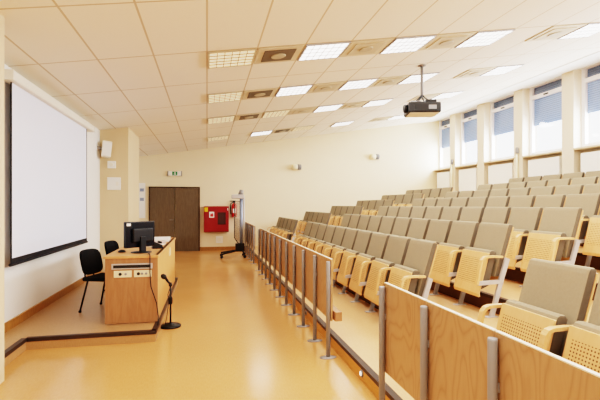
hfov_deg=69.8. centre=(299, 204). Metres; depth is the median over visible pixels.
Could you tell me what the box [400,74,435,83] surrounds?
diffuser
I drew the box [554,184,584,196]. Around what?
seat
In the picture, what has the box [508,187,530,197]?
seat
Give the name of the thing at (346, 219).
seat
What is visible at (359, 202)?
seat
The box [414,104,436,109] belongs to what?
grille
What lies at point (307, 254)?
panel
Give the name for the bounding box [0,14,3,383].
wall
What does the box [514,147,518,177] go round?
pipe
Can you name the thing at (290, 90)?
diffuser
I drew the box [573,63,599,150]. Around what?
window
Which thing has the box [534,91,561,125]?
blind
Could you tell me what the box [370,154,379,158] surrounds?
wall lamp
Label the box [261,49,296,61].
grille
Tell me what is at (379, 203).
seat
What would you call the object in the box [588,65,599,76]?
blind
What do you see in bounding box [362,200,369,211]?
seat
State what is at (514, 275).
riser
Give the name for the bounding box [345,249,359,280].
seat cushion
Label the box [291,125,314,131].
ceiling light
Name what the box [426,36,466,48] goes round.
grille
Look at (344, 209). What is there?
seat
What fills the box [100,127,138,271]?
wall
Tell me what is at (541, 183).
seat
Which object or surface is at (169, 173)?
exit sign
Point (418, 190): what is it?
seat
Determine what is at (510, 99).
blind
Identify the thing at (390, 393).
trim
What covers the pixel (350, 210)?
seat
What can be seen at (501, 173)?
radiator
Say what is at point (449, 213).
seat
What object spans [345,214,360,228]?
seat
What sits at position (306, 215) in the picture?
seat
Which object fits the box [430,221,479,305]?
seat
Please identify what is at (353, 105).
grille
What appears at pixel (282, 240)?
panel
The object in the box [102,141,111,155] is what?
speaker grille
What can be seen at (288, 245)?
panel
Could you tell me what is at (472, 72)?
grille
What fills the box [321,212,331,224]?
seat
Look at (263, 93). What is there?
grille
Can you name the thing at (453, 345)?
panel
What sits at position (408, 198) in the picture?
seat
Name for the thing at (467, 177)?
radiator
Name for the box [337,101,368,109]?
ceiling vent
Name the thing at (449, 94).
ceiling light
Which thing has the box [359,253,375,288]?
seat cushion
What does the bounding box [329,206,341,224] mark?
seat
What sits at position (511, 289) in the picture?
tier
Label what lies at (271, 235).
panel
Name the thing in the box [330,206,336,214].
seat
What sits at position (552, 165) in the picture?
radiator
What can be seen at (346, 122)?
ceiling light
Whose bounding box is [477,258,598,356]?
seat
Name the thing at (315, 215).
seat
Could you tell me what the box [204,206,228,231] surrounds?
cabinet
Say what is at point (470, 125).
blind
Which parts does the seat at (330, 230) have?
seat panel, backrest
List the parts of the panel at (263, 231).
post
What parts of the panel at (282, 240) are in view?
post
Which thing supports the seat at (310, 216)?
on the tier at (471, 311)
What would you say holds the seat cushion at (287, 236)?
on the seat at (287, 234)
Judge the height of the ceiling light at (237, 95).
0.110 m
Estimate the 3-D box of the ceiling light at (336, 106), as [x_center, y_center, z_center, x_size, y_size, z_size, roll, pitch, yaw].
[0.652,-2.269,10.083,0.596,0.110,0.600,0,0,-12]
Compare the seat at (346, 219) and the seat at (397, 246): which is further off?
the seat at (346, 219)
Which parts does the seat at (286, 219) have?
backrest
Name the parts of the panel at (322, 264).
foot plate, post, post, foot plate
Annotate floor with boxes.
[0,250,377,399]
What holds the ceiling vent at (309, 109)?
in the ceiling
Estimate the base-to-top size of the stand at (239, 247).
1.939 m
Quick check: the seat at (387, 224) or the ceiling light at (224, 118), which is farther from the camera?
the ceiling light at (224, 118)
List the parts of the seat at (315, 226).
seat panel, backrest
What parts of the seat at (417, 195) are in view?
backrest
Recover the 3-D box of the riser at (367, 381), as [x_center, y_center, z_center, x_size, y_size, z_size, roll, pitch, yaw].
[0.051,1.450,5.894,0.008,0.100,17.500,0,0,-12]
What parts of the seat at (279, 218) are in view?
backrest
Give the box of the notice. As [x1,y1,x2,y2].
[139,183,144,217]
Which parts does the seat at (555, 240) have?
seat panel, backrest, armrest, panel, frame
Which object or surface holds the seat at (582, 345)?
on the tier at (359, 329)
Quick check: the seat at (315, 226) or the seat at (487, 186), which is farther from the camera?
the seat at (487, 186)
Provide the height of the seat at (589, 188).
0.989 m
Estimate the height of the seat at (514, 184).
0.989 m
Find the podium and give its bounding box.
[4,272,176,366]
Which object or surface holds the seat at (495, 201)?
on the tier at (518, 264)
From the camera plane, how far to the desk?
5.01 m
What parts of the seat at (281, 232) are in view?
backrest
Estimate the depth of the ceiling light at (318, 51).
5.79 m
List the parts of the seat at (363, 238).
seat panel, armrest, frame, backrest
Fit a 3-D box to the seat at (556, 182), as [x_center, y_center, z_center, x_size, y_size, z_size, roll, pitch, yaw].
[4.944,-0.018,8.424,0.488,0.989,0.576,0,0,-12]
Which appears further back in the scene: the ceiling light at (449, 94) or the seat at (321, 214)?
the seat at (321, 214)
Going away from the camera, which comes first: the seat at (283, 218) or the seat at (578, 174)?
the seat at (578, 174)
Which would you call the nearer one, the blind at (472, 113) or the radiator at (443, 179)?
the blind at (472, 113)
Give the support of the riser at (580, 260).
attached to the tier
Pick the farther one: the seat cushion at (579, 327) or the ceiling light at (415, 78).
the ceiling light at (415, 78)
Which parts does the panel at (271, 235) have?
post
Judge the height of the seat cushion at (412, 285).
0.420 m
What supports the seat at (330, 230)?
on the tier at (359, 329)
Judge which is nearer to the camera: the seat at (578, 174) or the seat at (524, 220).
the seat at (524, 220)
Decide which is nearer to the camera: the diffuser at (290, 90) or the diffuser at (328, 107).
the diffuser at (290, 90)
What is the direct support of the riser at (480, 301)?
attached to the tier at (511, 289)
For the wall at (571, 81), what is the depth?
11.47 m
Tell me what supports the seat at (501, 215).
on the tier at (511, 289)
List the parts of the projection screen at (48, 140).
casing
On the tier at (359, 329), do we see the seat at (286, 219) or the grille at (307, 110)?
the seat at (286, 219)
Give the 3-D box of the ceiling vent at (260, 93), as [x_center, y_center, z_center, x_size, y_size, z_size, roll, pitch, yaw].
[-0.720,-1.991,7.699,0.585,0.098,0.590,0,0,-12]
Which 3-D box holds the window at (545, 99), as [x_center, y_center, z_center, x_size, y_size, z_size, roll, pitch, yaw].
[6.186,-2.194,10.827,0.310,1.888,1.290,0,0,-12]
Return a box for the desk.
[103,238,175,323]
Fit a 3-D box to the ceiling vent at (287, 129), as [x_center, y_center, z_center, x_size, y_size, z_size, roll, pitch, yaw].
[-0.524,-2.178,12.612,0.585,0.098,0.590,0,0,-12]
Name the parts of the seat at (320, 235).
seat panel, backrest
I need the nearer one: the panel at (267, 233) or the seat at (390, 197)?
the panel at (267, 233)
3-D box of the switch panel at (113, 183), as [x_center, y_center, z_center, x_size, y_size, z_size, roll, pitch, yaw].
[-3.837,-0.440,8.871,0.260,0.260,0.034,0,0,-12]
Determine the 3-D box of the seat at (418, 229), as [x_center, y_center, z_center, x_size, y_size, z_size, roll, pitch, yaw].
[1.671,0.703,6.529,0.488,0.989,0.576,0,0,-12]
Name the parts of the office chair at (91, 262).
leg, backrest, seat, leg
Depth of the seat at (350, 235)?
6.78 m
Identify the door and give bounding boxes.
[149,187,199,250]
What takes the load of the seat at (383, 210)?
on the tier at (511, 289)
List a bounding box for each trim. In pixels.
[4,277,177,358]
[246,246,402,399]
[415,51,599,123]
[450,281,508,302]
[577,252,599,257]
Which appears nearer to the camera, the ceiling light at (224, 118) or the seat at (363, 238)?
the seat at (363, 238)
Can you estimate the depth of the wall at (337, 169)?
14.82 m
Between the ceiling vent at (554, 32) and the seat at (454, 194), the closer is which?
the ceiling vent at (554, 32)
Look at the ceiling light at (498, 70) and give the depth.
8.69 m
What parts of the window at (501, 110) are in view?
sill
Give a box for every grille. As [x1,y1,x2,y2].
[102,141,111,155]
[239,114,258,119]
[247,90,272,98]
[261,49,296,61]
[274,129,289,132]
[292,108,312,113]
[313,84,339,91]
[342,103,363,108]
[347,42,385,54]
[374,77,402,85]
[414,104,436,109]
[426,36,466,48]
[460,69,489,76]
[533,27,576,39]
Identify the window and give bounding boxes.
[433,117,449,170]
[455,107,476,167]
[484,94,513,163]
[522,77,561,157]
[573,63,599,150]
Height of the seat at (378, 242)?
0.989 m
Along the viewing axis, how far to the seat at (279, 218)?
13.72 m
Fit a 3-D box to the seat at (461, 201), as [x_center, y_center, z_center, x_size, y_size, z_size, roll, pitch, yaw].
[3.062,0.343,8.610,0.488,0.989,0.576,0,0,-12]
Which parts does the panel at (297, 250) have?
post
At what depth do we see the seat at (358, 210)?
11.77 m
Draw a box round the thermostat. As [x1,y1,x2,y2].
[107,161,115,167]
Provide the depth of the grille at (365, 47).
5.92 m
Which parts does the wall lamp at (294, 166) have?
lamp shade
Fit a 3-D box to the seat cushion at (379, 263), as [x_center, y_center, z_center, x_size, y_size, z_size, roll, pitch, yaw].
[0.975,0.880,5.224,0.195,0.420,0.468,0,0,-12]
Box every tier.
[250,246,414,399]
[293,240,498,328]
[451,278,592,321]
[515,260,599,282]
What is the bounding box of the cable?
[148,253,158,325]
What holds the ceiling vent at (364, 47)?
in the ceiling
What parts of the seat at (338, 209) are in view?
backrest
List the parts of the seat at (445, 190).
backrest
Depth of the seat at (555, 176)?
9.77 m
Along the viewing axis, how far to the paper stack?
7.03 m
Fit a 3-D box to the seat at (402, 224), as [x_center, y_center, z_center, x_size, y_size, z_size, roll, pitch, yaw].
[1.548,0.703,7.096,0.488,0.989,0.576,0,0,-12]
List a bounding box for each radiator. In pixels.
[437,171,449,187]
[459,168,476,190]
[488,163,513,183]
[528,156,561,176]
[581,151,599,173]
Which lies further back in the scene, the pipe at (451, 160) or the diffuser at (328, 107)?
the pipe at (451, 160)
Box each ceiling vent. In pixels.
[235,112,262,120]
[242,88,277,99]
[254,45,304,63]
[271,128,292,133]
[288,107,316,114]
[307,81,345,92]
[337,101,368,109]
[339,38,393,56]
[368,75,408,86]
[369,116,392,121]
[408,93,440,101]
[418,32,476,50]
[453,67,495,78]
[524,24,586,41]
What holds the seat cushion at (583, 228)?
on the seat at (590, 203)
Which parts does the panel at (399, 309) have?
post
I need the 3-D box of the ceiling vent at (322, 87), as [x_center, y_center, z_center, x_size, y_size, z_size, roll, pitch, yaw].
[0.482,-2.178,7.959,0.585,0.098,0.590,0,0,-12]
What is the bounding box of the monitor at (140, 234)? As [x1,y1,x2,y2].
[124,221,153,253]
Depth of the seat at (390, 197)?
13.93 m
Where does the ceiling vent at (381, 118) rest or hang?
in the ceiling
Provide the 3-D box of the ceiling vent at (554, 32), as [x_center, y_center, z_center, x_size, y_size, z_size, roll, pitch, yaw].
[3.919,-2.646,6.615,0.585,0.098,0.590,0,0,-12]
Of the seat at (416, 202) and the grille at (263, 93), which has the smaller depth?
the grille at (263, 93)
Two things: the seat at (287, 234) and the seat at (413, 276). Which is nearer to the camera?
the seat at (413, 276)
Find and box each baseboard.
[4,271,100,332]
[200,246,234,250]
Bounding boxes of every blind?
[442,119,449,125]
[442,127,449,148]
[464,109,476,118]
[464,119,476,142]
[494,96,513,108]
[494,107,513,135]
[534,79,561,94]
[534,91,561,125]
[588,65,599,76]
[588,79,599,113]
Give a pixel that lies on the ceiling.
(141, 66)
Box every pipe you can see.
[449,159,452,186]
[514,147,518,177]
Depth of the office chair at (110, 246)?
7.05 m
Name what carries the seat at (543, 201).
on the tier at (518, 264)
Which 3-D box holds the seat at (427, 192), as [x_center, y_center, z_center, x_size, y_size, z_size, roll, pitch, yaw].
[3.838,-0.018,13.535,0.488,0.989,0.576,0,0,-12]
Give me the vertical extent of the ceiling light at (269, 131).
0.110 m
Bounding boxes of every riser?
[246,247,389,399]
[335,277,378,309]
[430,281,502,314]
[504,268,596,300]
[574,255,599,269]
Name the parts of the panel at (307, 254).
post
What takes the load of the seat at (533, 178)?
on the tier
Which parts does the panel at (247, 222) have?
post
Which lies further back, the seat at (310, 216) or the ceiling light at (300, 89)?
the seat at (310, 216)
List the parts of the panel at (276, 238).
post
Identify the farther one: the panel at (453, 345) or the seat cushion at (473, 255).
the seat cushion at (473, 255)
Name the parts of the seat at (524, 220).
seat panel, armrest, backrest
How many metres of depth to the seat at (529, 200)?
6.91 m
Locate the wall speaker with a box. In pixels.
[97,140,111,157]
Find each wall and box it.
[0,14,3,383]
[4,64,99,322]
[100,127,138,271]
[139,121,449,246]
[440,69,599,190]
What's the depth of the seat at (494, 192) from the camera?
8.81 m
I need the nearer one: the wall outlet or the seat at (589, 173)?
the seat at (589, 173)
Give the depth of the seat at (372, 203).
13.12 m
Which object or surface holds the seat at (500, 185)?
on the tier
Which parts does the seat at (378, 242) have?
seat panel, armrest, frame, backrest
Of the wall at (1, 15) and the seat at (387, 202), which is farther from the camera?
the seat at (387, 202)
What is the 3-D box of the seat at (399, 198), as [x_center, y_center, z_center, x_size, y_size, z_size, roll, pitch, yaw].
[2.959,0.163,13.345,0.488,0.989,0.576,0,0,-12]
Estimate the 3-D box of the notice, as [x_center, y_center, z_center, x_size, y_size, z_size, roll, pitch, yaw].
[-5.051,-0.140,13.726,0.210,1.120,0.028,0,0,-12]
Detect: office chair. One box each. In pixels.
[78,249,104,312]
[104,240,118,290]
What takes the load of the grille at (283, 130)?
attached to the ceiling vent at (287, 129)
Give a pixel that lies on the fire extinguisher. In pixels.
(230, 201)
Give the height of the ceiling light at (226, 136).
0.110 m
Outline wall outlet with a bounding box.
[216,236,222,242]
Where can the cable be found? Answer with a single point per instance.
(148, 253)
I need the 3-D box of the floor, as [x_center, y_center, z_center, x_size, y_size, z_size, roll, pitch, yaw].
[2.034,1.560,6.323,11.350,0.120,17.900,0,0,-12]
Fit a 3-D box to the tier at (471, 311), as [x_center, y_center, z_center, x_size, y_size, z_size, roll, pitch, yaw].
[1.384,1.345,6.182,0.920,0.310,17.500,0,0,-12]
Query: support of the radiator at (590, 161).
attached to the wall at (571, 81)
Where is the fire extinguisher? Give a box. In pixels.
[230,201,236,216]
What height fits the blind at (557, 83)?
0.208 m
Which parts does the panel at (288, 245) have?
post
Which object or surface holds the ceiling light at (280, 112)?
attached to the ceiling
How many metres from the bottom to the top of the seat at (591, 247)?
0.989 m
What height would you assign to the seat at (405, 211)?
0.989 m
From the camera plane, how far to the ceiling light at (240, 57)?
5.53 m
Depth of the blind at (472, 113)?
14.10 m
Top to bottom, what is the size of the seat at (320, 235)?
0.989 m
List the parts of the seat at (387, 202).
backrest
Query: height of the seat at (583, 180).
0.989 m
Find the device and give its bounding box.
[151,241,162,248]
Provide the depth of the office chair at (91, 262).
5.67 m
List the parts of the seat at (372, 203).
backrest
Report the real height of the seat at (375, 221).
0.989 m
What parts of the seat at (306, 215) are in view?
seat panel, backrest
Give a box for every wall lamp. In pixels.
[292,164,301,169]
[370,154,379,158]
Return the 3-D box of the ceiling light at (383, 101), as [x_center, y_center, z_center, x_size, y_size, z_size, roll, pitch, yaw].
[1.854,-2.456,10.343,0.596,0.110,0.600,0,0,-12]
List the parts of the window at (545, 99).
sill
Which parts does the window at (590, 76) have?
sill, frame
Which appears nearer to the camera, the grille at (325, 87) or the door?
the grille at (325, 87)
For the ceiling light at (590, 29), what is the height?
0.110 m
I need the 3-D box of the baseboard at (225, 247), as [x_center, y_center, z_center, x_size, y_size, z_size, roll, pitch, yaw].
[-2.550,1.440,14.274,1.550,0.120,0.020,0,0,-12]
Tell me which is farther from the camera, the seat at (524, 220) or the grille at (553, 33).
the grille at (553, 33)
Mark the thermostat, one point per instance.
(110, 164)
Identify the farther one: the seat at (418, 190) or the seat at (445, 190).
the seat at (418, 190)
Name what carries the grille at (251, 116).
attached to the ceiling vent at (253, 115)
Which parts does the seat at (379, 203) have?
backrest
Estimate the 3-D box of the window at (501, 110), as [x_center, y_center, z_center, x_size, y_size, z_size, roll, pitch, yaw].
[5.841,-2.194,12.421,0.310,1.888,1.290,0,0,-12]
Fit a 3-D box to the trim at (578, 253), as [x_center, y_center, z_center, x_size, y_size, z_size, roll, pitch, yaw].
[3.590,0.663,6.659,0.057,0.034,17.500,0,0,-12]
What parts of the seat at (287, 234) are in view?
backrest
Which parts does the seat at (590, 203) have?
seat panel, backrest, armrest, frame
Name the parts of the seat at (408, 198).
backrest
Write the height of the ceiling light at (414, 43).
0.110 m
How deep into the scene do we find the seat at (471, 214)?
6.71 m
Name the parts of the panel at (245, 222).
post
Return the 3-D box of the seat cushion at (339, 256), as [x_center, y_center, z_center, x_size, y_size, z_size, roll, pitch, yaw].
[0.607,0.880,6.925,0.195,0.420,0.468,0,0,-12]
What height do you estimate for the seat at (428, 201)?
0.989 m
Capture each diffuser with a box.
[277,86,310,95]
[315,105,340,111]
[363,100,389,106]
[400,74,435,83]
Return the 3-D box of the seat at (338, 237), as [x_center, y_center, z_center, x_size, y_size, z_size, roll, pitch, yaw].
[0.546,0.882,7.472,0.488,0.989,0.576,0,0,-12]
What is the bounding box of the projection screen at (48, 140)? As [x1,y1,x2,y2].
[4,69,94,266]
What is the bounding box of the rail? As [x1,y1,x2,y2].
[333,305,341,320]
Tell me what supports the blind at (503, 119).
attached to the window at (501, 110)
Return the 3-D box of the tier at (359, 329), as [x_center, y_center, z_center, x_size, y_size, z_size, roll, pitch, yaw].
[0.505,1.435,5.992,0.920,0.130,17.500,0,0,-12]
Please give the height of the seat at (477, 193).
0.989 m
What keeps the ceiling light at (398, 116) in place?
attached to the ceiling
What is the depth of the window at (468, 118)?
14.26 m
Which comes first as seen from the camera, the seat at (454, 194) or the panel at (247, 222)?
the seat at (454, 194)
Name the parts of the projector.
connector plate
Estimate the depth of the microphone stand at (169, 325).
5.28 m
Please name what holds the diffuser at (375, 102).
attached to the ceiling light at (383, 101)
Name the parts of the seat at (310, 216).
seat panel, backrest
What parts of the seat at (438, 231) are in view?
frame, backrest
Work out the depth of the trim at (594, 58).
10.88 m
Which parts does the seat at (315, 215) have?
backrest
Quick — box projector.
[403,64,440,116]
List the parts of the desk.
socket plate, panel, socket plate, panel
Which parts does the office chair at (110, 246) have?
backrest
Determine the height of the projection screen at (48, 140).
2.106 m
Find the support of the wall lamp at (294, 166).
attached to the wall at (337, 169)
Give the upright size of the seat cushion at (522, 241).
0.420 m
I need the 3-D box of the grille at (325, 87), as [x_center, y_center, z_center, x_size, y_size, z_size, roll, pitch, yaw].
[0.483,-2.169,7.960,0.420,0.011,0.420,-9,2,-12]
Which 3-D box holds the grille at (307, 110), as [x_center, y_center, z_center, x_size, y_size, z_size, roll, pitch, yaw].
[0.052,-2.169,9.953,0.420,0.011,0.420,-9,2,-12]
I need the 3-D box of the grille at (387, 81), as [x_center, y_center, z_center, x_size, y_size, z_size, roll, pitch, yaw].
[1.685,-2.356,8.220,0.420,0.011,0.420,-9,2,-12]
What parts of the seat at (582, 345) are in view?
seat panel, backrest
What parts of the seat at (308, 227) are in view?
seat panel, backrest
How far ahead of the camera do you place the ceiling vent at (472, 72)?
8.53 m
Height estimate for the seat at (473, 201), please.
0.989 m
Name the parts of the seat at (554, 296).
armrest, seat panel, armrest, backrest, panel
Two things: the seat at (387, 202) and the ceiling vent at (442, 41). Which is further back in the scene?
the seat at (387, 202)
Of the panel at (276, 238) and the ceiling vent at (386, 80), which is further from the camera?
the ceiling vent at (386, 80)
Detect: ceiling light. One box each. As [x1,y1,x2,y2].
[207,115,235,123]
[207,135,228,140]
[208,48,256,68]
[208,91,242,103]
[250,130,272,135]
[261,109,290,117]
[275,84,312,96]
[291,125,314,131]
[297,41,350,60]
[312,104,343,112]
[330,121,353,126]
[338,78,378,90]
[361,98,393,106]
[379,35,436,53]
[387,115,404,119]
[397,72,439,84]
[431,91,463,98]
[454,29,515,47]
[479,64,524,75]
[557,22,599,39]
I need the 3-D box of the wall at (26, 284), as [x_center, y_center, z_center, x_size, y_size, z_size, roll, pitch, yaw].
[-3.415,-0.017,5.144,0.200,3.033,17.900,0,0,-12]
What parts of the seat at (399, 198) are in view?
backrest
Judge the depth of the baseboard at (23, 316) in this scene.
5.63 m
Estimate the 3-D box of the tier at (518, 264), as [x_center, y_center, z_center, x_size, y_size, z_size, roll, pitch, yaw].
[3.144,1.165,6.563,0.920,0.670,17.500,0,0,-12]
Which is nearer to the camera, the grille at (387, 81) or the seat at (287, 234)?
the grille at (387, 81)
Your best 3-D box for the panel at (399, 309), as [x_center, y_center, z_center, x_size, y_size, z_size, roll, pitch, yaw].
[0.611,1.015,2.682,0.170,0.970,0.602,0,0,-12]
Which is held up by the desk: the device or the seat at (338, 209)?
the device
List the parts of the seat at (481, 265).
seat panel, armrest, backrest, frame, panel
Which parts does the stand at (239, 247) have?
plate frame, guide rod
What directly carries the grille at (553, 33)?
attached to the ceiling vent at (554, 32)
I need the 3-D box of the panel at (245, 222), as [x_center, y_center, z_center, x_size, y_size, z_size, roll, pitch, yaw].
[-1.725,1.015,13.483,0.170,0.970,0.602,0,0,-12]
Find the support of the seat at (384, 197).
on the tier
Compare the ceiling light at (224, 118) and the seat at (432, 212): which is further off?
the ceiling light at (224, 118)
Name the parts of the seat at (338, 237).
seat panel, backrest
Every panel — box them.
[107,177,120,189]
[245,222,246,253]
[246,222,248,255]
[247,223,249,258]
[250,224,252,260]
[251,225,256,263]
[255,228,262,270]
[258,229,266,274]
[263,231,270,278]
[266,233,275,284]
[271,235,280,290]
[275,237,287,297]
[281,240,296,305]
[288,244,305,315]
[297,248,317,326]
[307,253,336,359]
[379,282,427,399]
[420,301,496,399]
[487,330,599,399]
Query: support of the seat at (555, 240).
on the tier at (511, 289)
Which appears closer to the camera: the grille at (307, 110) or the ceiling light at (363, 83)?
the ceiling light at (363, 83)
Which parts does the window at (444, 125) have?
sill, frame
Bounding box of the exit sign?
[167,171,181,175]
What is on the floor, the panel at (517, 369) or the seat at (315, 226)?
the panel at (517, 369)
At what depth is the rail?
4.18 m
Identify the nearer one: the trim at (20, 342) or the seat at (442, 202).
the trim at (20, 342)
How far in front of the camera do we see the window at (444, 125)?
15.70 m
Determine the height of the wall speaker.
0.343 m
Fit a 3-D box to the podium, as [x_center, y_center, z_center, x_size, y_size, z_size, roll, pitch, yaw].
[-2.759,1.440,6.371,1.600,0.120,5.380,0,0,-12]
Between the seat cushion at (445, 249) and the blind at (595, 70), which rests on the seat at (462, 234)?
the seat cushion at (445, 249)
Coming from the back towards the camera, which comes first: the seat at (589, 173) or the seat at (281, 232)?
the seat at (281, 232)
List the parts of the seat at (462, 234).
seat panel, armrest, frame, backrest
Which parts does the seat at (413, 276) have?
seat panel, armrest, backrest, frame, panel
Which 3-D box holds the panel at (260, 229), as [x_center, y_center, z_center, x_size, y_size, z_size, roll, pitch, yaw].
[-0.887,1.015,9.607,0.170,0.970,0.602,0,0,-12]
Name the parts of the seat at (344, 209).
seat panel, backrest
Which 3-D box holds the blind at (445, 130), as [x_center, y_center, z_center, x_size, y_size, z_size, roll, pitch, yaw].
[5.337,-2.430,15.427,0.005,0.700,0.900,0,0,-12]
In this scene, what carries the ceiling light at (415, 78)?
attached to the ceiling
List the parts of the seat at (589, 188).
backrest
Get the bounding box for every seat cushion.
[285,230,290,239]
[325,242,335,257]
[335,245,346,274]
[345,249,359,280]
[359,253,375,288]
[375,258,394,282]
[394,264,419,293]
[439,242,464,279]
[465,247,495,288]
[506,299,567,355]
[513,229,528,262]
[531,230,566,261]
[573,321,599,333]
[579,215,588,245]
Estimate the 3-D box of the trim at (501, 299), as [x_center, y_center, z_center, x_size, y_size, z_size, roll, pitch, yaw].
[1.831,1.023,6.279,0.057,0.034,17.500,0,0,-12]
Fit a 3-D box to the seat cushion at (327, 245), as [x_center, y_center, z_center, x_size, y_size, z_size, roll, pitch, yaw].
[0.484,0.880,7.492,0.195,0.420,0.468,0,0,-12]
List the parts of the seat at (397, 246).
seat panel, armrest, backrest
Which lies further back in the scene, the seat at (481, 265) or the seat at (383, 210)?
the seat at (383, 210)
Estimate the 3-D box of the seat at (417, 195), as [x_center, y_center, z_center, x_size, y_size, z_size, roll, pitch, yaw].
[3.204,0.163,12.211,0.488,0.989,0.576,0,0,-12]
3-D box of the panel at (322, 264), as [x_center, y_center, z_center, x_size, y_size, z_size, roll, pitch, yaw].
[0.220,1.015,4.488,0.170,0.970,0.636,0,0,-12]
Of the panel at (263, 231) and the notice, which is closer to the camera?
the panel at (263, 231)
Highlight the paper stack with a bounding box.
[154,237,169,241]
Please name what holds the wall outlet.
attached to the wall at (337, 169)
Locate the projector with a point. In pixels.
(429, 107)
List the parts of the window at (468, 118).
sill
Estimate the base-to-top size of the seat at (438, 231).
0.989 m
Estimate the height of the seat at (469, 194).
0.989 m
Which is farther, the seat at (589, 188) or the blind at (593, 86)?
the blind at (593, 86)
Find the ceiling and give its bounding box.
[0,0,599,156]
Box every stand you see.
[161,274,180,329]
[220,190,245,258]
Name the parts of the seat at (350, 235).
seat panel, armrest, backrest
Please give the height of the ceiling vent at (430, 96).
0.098 m
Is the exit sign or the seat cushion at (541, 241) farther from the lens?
the exit sign
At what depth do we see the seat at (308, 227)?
9.70 m
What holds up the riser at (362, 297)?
attached to the tier at (471, 311)
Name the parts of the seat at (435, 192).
backrest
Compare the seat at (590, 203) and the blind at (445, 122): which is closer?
the seat at (590, 203)
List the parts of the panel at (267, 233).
post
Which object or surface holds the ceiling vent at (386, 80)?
in the ceiling
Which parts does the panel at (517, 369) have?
post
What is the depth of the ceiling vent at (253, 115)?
9.61 m
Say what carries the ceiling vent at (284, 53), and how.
in the ceiling
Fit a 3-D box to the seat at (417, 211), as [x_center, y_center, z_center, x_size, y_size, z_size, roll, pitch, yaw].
[2.183,0.522,8.420,0.488,0.989,0.576,0,0,-12]
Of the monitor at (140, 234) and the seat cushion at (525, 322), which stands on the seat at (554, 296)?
the seat cushion at (525, 322)
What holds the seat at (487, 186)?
on the tier
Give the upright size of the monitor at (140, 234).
0.385 m
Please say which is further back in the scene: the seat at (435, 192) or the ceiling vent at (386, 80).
the seat at (435, 192)
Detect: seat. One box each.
[267,217,281,232]
[272,217,284,233]
[275,218,289,234]
[278,219,292,236]
[282,219,298,241]
[291,222,313,244]
[295,211,309,234]
[299,212,313,233]
[301,223,320,247]
[304,212,318,230]
[307,224,327,249]
[313,225,336,253]
[314,212,324,222]
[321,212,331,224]
[321,226,346,286]
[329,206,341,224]
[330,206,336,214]
[330,228,358,293]
[333,206,348,225]
[337,230,372,302]
[339,206,354,225]
[339,214,351,226]
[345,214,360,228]
[349,232,389,312]
[353,206,363,214]
[353,215,371,229]
[356,200,363,205]
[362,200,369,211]
[362,200,376,214]
[364,215,382,231]
[364,235,410,305]
[369,200,384,215]
[376,199,393,215]
[376,216,396,233]
[377,206,389,215]
[381,195,388,199]
[387,206,400,216]
[388,195,396,201]
[388,217,411,236]
[388,239,438,298]
[393,194,404,205]
[398,194,413,205]
[398,206,412,217]
[401,218,430,239]
[406,193,423,205]
[410,206,426,218]
[412,199,424,206]
[413,189,422,193]
[419,219,452,294]
[422,189,431,198]
[423,198,437,206]
[424,206,443,219]
[425,188,441,198]
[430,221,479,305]
[436,187,452,198]
[436,198,452,206]
[440,207,462,220]
[445,191,459,197]
[451,197,469,206]
[454,222,513,317]
[458,190,473,197]
[459,207,484,224]
[467,197,488,207]
[473,189,490,196]
[477,184,492,189]
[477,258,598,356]
[481,207,511,223]
[486,196,509,206]
[489,188,509,196]
[492,183,508,188]
[506,207,543,286]
[508,177,524,183]
[508,182,527,188]
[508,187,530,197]
[508,195,535,208]
[520,207,583,271]
[524,176,542,182]
[527,180,547,188]
[530,186,555,196]
[534,194,566,209]
[542,174,562,181]
[547,178,571,187]
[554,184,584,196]
[562,172,584,179]
[562,277,599,373]
[564,193,599,266]
[571,176,598,185]
[582,213,599,256]
[583,183,599,212]
[585,171,599,181]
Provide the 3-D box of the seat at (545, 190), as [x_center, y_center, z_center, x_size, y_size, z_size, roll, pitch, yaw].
[4.187,0.163,7.666,0.488,0.989,0.576,0,0,-12]
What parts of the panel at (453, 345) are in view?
post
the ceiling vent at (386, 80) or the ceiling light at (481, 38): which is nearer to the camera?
the ceiling light at (481, 38)
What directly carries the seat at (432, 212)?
on the tier at (511, 289)
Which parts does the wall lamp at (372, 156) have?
lamp shade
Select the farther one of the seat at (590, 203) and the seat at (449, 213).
the seat at (449, 213)
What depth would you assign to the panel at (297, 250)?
5.84 m
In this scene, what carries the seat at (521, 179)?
on the tier
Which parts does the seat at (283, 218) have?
backrest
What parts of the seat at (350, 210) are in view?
backrest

